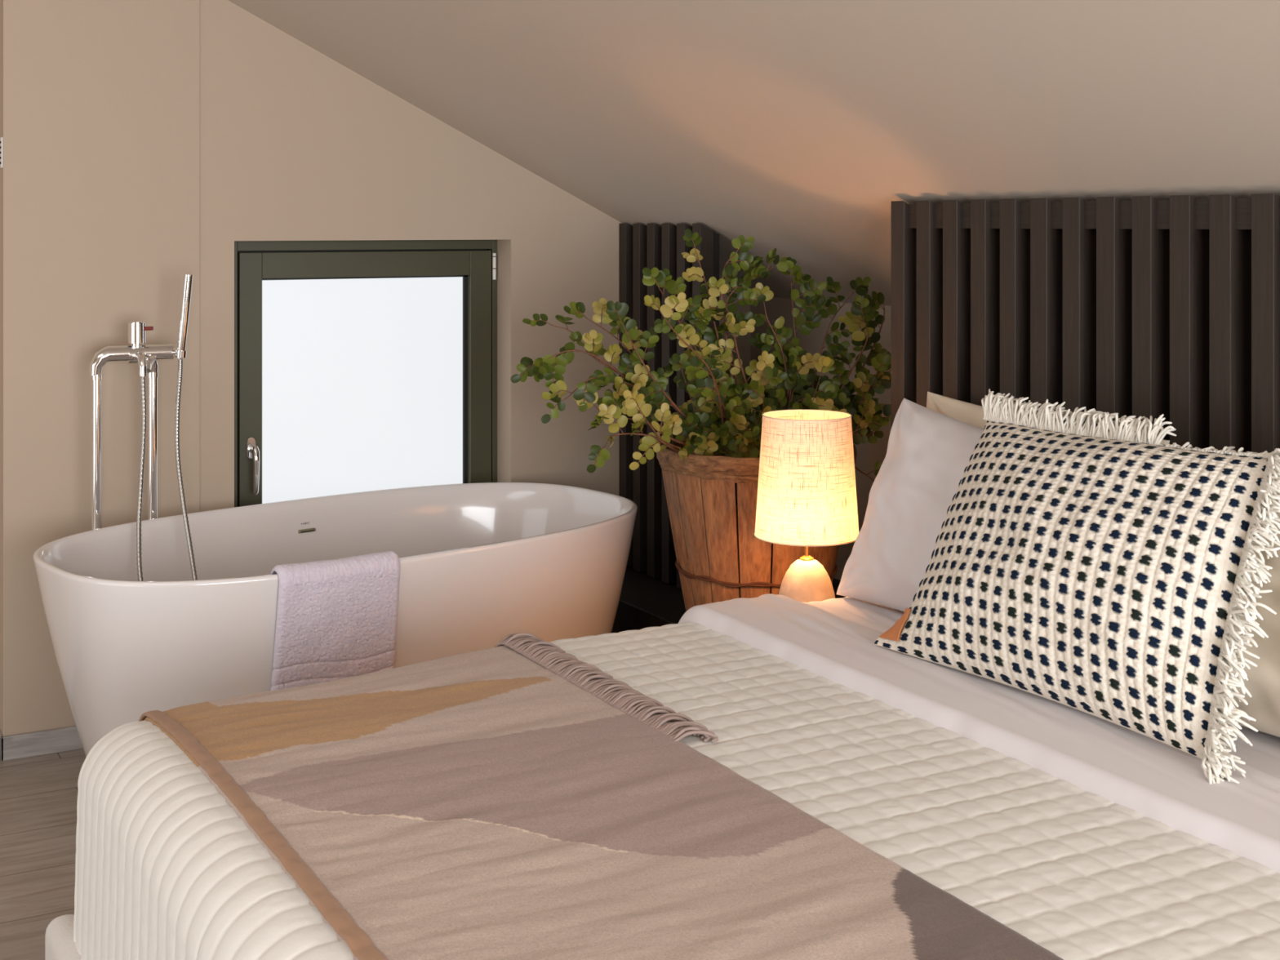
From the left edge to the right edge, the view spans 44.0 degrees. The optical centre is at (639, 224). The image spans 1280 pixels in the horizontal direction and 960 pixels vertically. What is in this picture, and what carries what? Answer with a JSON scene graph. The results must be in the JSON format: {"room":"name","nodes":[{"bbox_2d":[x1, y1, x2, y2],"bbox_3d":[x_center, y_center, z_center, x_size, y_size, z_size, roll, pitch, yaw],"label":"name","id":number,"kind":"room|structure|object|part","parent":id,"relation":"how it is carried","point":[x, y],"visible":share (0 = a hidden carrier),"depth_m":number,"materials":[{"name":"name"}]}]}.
{"room":"hotel room","nodes":[
{"label":"hotel room","id":0,"kind":"room"},
{"bbox_2d":[0,748,86,959],"bbox_3d":[-0.646,1.550,1.071,6.500,0.100,7.700,0,0,-29],"label":"floor","id":1,"kind":"structure","parent":0,"point":[38,794],"depth_m":3.81,"materials":[{"name":"brown wood"}]},
{"bbox_2d":[44,914,80,959],"bbox_3d":[0.248,1.179,2.472,1.953,0.641,1.954,0,0,-29],"label":"bed","id":2,"kind":"object","parent":1,"relation":"on","point":[60,944],"visible":0.02,"depth_m":2.78,"materials":[{"name":"white fabric"}]},
{"bbox_2d":[73,622,1279,959],"bbox_3d":[-0.024,1.076,2.322,1.276,0.475,1.891,0,0,-29],"label":"quilt","id":3,"kind":"object","parent":2,"relation":"on","point":[166,868],"visible":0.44,"depth_m":2.27,"materials":[{"name":"white fabric"}]},
{"bbox_2d":[138,633,1063,959],"bbox_3d":[-0.140,1.039,2.275,0.780,0.450,1.883,0,0,-29],"label":"throw blanket","id":4,"kind":"object","parent":3,"relation":"on","point":[500,802],"visible":0.95,"depth_m":2.18,"materials":[{"name":"fabric"}]},
{"bbox_2d":[678,593,1279,873],"bbox_3d":[0.791,1.001,2.785,0.683,0.390,1.933,0,0,-29],"label":"sheet","id":5,"kind":"object","parent":2,"relation":"on","point":[833,639],"visible":0.46,"depth_m":2.58,"materials":[{"name":"white fabric"}]},
{"bbox_2d":[836,398,983,611],"bbox_3d":[0.689,0.619,3.280,0.246,0.438,0.765,0,0,-29],"label":"pillow","id":6,"kind":"object","parent":5,"relation":"on","point":[929,451],"visible":0.4,"depth_m":3.38,"materials":[{"name":"white fabric"}]},
{"bbox_2d":[926,391,1169,445],"bbox_3d":[0.809,0.603,3.324,0.128,0.430,0.747,0,0,-29],"label":"pillow","id":7,"kind":"object","parent":5,"relation":"on","point":[971,414],"visible":0.06,"depth_m":3.54,"materials":[{"name":"beige fabric"}]},
{"bbox_2d":[873,388,1279,784],"bbox_3d":[0.780,0.585,2.761,0.378,0.492,0.918,0,0,-29],"label":"cushion","id":8,"kind":"object","parent":5,"relation":"on","point":[1073,565],"visible":1,"depth_m":2.63,"materials":[{"name":"fabric"}]},
{"bbox_3d":[0.770,0.596,2.780,0.315,0.421,0.820,0,0,-29],"label":"panel","id":9,"kind":"part","parent":8,"relation":"part of","materials":[{"name":"white fabric"}]},
{"bbox_2d":[1226,499,1279,737],"bbox_3d":[1.172,0.624,2.384,0.229,0.408,0.810,0,0,-29],"label":"pillow","id":10,"kind":"object","parent":5,"relation":"on","point":[1263,683],"visible":0.16,"depth_m":2.53,"materials":[{"name":"beige fabric"}]},
{"bbox_2d":[89,274,197,581],"bbox_3d":[-1.307,0.820,4.257,0.281,1.359,0.502,0,0,-29],"label":"faucet","id":11,"kind":"object","parent":1,"relation":"on","point":[147,357],"visible":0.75,"depth_m":4.40,"materials":[{"name":"silver metal"}]},
{"bbox_3d":[-1.413,0.319,4.449,0.049,0.088,0.049,0,0,-29],"label":"control knob","id":12,"kind":"part","parent":11,"relation":"part of","materials":[{"name":"silver metal"}]},
{"bbox_2d":[33,482,637,756],"bbox_3d":[-0.768,1.160,4.327,1.682,0.680,0.930,0,0,-40],"label":"bathtub","id":13,"kind":"object","parent":1,"relation":"on","point":[482,564],"visible":0.62,"depth_m":4.13,"materials":[{"name":"white ceramic"}]},
{"bbox_2d":[270,551,400,690],"bbox_3d":[-0.732,1.031,3.801,0.320,0.462,0.092,0,0,-33],"label":"towel","id":14,"kind":"object","parent":13,"relation":"hanging from","point":[337,619],"visible":0.68,"depth_m":3.77,"materials":[{"name":"fabric"}]},
{"bbox_2d":[611,557,844,632],"bbox_3d":[0.385,1.330,4.862,0.758,0.340,1.310,0,0,-29],"label":"platform","id":15,"kind":"object","parent":1,"relation":"on","point":[646,601],"visible":0.03,"depth_m":4.88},
{"bbox_2d":[619,223,719,588],"bbox_3d":[0.088,0.577,5.160,0.070,1.156,0.534,0,0,-29],"label":"slatted screen","id":16,"kind":"object","parent":15,"relation":"on","point":[652,550],"visible":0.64,"depth_m":5.18,"materials":[{"name":"brown wood"}]},
{"bbox_2d":[656,435,857,612],"bbox_3d":[0.326,0.886,4.441,0.562,0.543,0.562,0,0,-29],"label":"wooden planter","id":17,"kind":"object","parent":15,"relation":"on","point":[712,500],"visible":0.34,"depth_m":4.23,"materials":[{"name":"brown wood"}]},
{"bbox_2d":[510,228,890,481],"bbox_3d":[0.201,0.405,4.401,1.153,0.786,0.565,0,0,-13],"label":"leafy branches","id":18,"kind":"object","parent":17,"relation":"in","point":[732,428],"visible":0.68,"depth_m":4.30,"materials":[{"name":"green plant"}]},
{"bbox_2d":[890,193,1279,453],"bbox_3d":[1.199,0.542,2.874,0.084,1.196,2.288,0,0,-29],"label":"headboard","id":19,"kind":"object","parent":1,"relation":"on","point":[1146,306],"visible":0.44,"depth_m":3.25,"materials":[{"name":"brown wood"}]},
{"bbox_3d":[1.196,-0.019,2.873,0.050,0.058,2.280,0,0,-29],"label":"rail","id":20,"kind":"part","parent":19,"relation":"part of","materials":[{"name":"brown wood"}]},
{"bbox_3d":[0.356,1.250,3.857,0.420,0.500,0.353,0,0,-29],"label":"nightstand","id":21,"kind":"object","parent":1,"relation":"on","visible":0},
{"bbox_2d":[754,408,858,602],"bbox_3d":[0.401,0.729,3.810,0.253,0.542,0.253,0,0,-29],"label":"table lamp","id":22,"kind":"object","parent":21,"relation":"on","point":[806,488],"visible":0.94,"depth_m":3.72,"materials":[{"name":"fabric"}]},
{"bbox_3d":[0.401,0.778,3.810,0.034,0.064,0.034,0,0,-29],"label":"stem","id":23,"kind":"part","parent":22,"relation":"part of","materials":[{"name":"gold metal"}]},
{"bbox_3d":[0.401,0.605,3.810,0.250,0.289,0.250,0,0,-29],"label":"lamp shade","id":24,"kind":"part","parent":22,"relation":"part of","materials":[{"name":"fabric"}]},
{"bbox_2d":[0,0,750,736],"bbox_3d":[-0.712,0.243,5.170,2.586,2.513,0.254,0,0,-29],"label":"wall","id":25,"kind":"structure","parent":0,"point":[100,100],"depth_m":4.67,"materials":[{"name":"beige paint"}]},
{"bbox_2d":[0,137,3,168],"bbox_3d":[-1.819,-0.201,4.492,0.008,0.086,0.114,0,0,-29],"label":"air vent","id":26,"kind":"object","parent":25,"relation":"in","point":[1,138],"visible":1,"depth_m":4.45,"materials":[{"name":"white plastic"}]},
{"bbox_2d":[0,725,83,760],"bbox_3d":[-0.804,1.467,5.060,2.334,0.066,0.178,0,0,-29],"label":"baseboard","id":27,"kind":"structure","parent":25,"relation":"attached to","point":[64,739],"depth_m":4.47,"materials":[{"name":"grey wood"}]},
{"bbox_2d":[234,240,497,506],"bbox_3d":[-0.873,0.564,5.065,0.903,1.024,0.142,0,0,-29],"label":"window","id":28,"kind":"structure","parent":25,"relation":"in","point":[360,366],"depth_m":5.09,"materials":[{"name":"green glass"}]},
{"bbox_3d":[-1.198,0.690,4.878,0.029,0.068,0.009,0,0,-29],"label":"handle","id":29,"kind":"part","parent":28,"relation":"part of","materials":[{"name":"silver metal"}]},
{"bbox_3d":[-1.182,0.752,4.849,0.022,0.149,0.062,0,0,-29],"label":"lever","id":30,"kind":"part","parent":28,"relation":"part of","materials":[{"name":"silver metal"}]},
{"bbox_3d":[-0.884,0.585,5.102,0.694,0.831,0.006,0,0,-29],"label":"pane","id":31,"kind":"part","parent":28,"relation":"part of","materials":[{"name":"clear glass"}]},
{"bbox_2d":[227,0,1279,306],"bbox_3d":[-0.646,-0.682,1.071,6.500,2.015,7.700,0,0,-29],"label":"ceiling","id":32,"kind":"structure","parent":0,"point":[795,127],"depth_m":3.49,"materials":[{"name":"beige paint"}]},
{"bbox_2d":[750,297,890,580],"bbox_3d":[2.147,0.868,2.550,0.100,1.264,7.600,0,0,-29],"label":"wall","id":33,"kind":"structure","parent":0,"point":[868,454],"depth_m":5.13,"materials":[{"name":"beige paint"}]}
]}

